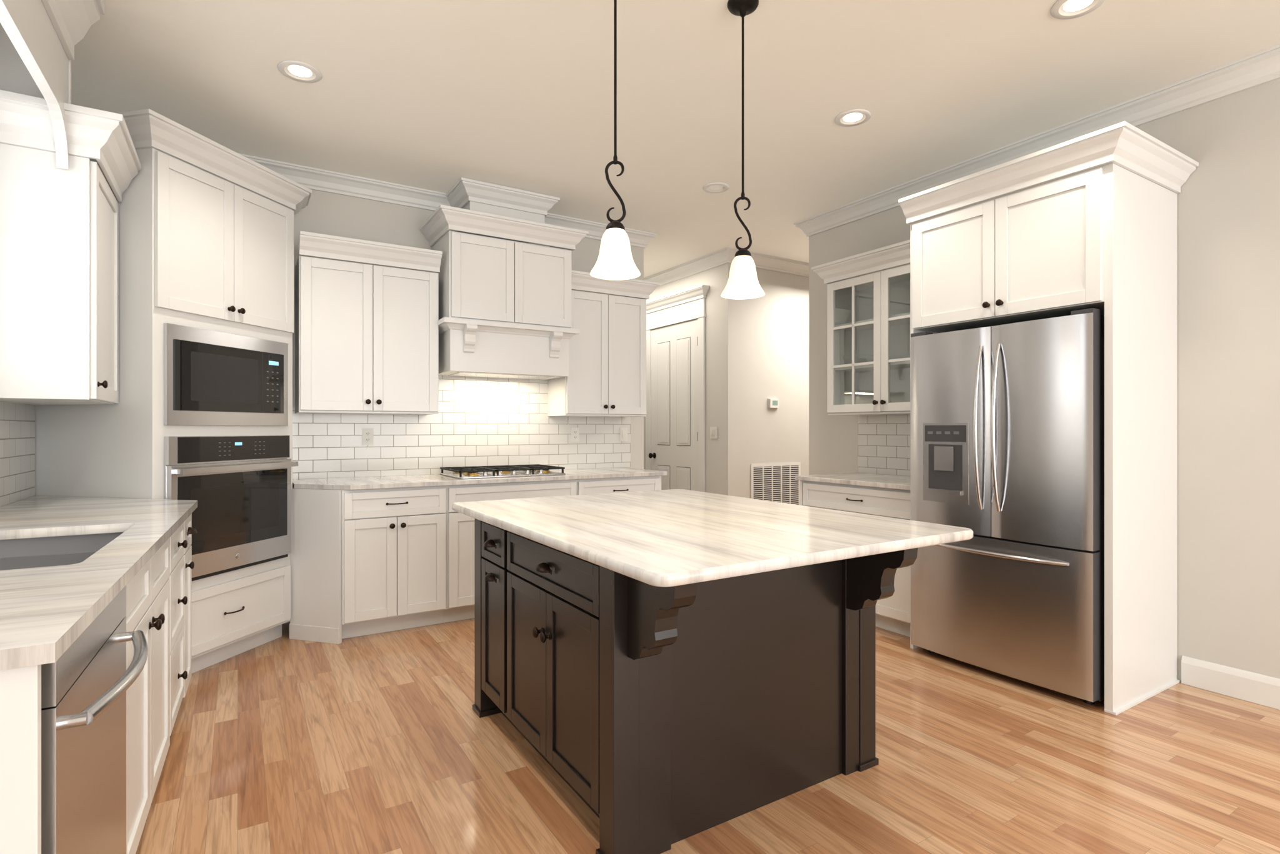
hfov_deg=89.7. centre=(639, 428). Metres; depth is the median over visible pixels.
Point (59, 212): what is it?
upper cabinet
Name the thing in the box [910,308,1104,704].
refrigerator
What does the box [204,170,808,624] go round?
wall
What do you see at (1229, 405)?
wall
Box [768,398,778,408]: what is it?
thermostat
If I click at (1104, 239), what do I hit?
upper cabinet
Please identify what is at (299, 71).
recessed light
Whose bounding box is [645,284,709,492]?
pantry door
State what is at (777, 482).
air vent
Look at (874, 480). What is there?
countertop
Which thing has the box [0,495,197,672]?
countertop
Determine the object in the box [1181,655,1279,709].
baseboard
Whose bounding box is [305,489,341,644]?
base cabinet
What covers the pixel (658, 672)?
kitchen island
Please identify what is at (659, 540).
island countertop
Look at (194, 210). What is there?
door
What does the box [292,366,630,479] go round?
backsplash
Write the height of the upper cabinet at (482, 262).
0.707 m
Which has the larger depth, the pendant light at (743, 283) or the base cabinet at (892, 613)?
the base cabinet at (892, 613)
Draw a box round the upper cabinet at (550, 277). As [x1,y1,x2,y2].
[525,222,574,332]
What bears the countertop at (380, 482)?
on the base cabinet at (400, 547)
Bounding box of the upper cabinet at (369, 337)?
[292,252,442,414]
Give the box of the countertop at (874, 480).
[795,471,910,491]
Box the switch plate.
[710,426,717,438]
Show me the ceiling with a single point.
(444, 96)
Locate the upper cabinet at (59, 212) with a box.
[0,85,141,407]
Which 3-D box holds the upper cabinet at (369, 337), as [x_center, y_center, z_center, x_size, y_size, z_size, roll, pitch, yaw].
[-1.796,-0.580,4.256,0.834,0.939,0.350,0,0,-32]
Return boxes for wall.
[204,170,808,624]
[643,78,1279,682]
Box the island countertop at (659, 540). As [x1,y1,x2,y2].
[451,489,973,591]
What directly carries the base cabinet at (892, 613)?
on the floor
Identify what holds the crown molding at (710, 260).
attached to the wall at (1229, 405)
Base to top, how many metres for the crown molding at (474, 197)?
0.253 m
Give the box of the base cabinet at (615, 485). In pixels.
[590,475,664,494]
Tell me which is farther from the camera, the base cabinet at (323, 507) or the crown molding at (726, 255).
the crown molding at (726, 255)
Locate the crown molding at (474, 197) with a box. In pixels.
[452,180,547,224]
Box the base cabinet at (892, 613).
[799,481,919,648]
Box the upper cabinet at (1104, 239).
[907,131,1172,333]
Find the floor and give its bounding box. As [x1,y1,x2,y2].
[135,618,1279,853]
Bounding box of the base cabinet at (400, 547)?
[341,485,459,639]
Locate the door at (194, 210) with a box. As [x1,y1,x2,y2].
[150,146,237,303]
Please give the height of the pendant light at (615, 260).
1.159 m
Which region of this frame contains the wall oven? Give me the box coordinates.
[163,435,298,588]
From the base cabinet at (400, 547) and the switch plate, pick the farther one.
the switch plate
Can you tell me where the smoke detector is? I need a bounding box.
[702,182,729,193]
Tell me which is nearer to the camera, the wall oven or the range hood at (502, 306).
the wall oven
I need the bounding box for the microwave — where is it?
[163,322,288,426]
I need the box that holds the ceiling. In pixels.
[71,0,1279,278]
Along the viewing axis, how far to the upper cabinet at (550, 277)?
4.61 m
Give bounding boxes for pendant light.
[590,0,640,279]
[720,0,764,299]
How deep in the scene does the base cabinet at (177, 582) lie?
2.58 m
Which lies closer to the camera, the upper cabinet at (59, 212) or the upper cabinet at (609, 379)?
the upper cabinet at (59, 212)
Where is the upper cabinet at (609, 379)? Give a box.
[545,270,649,417]
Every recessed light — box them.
[277,60,322,83]
[835,108,871,126]
[1050,0,1105,19]
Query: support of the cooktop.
in the countertop at (380, 482)
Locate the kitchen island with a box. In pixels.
[472,521,917,853]
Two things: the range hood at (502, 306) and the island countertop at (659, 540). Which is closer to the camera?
the island countertop at (659, 540)
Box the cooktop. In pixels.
[439,464,565,479]
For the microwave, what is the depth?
3.37 m
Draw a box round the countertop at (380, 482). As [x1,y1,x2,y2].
[292,467,667,492]
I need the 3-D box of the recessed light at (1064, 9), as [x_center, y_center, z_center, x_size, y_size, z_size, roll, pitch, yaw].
[1.740,-1.685,2.555,0.188,0.008,0.188,0,0,-32]
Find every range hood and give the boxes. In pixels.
[418,177,588,380]
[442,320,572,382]
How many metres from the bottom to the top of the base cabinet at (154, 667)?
0.660 m
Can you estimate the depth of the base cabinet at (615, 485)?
4.79 m
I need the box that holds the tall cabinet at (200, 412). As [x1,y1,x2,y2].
[35,111,304,673]
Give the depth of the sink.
2.12 m
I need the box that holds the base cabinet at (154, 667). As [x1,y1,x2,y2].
[135,595,172,853]
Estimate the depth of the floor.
2.36 m
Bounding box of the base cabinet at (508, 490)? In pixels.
[460,480,589,620]
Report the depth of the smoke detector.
4.50 m
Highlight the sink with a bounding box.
[0,532,117,567]
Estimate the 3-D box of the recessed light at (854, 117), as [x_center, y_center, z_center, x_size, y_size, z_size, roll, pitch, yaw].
[1.155,-1.685,3.493,0.188,0.008,0.188,0,0,-32]
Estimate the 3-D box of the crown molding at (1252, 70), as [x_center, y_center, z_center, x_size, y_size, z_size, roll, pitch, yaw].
[3.374,-1.632,2.012,0.087,0.115,7.816,0,0,-32]
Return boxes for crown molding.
[136,147,657,248]
[452,180,547,224]
[643,250,723,286]
[718,247,808,276]
[793,44,1279,237]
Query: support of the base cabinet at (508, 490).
on the floor
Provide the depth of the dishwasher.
1.11 m
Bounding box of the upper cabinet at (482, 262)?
[427,207,524,327]
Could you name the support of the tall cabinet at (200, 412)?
on the floor
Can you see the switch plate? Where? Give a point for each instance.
(713, 432)
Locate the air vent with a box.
[750,462,800,504]

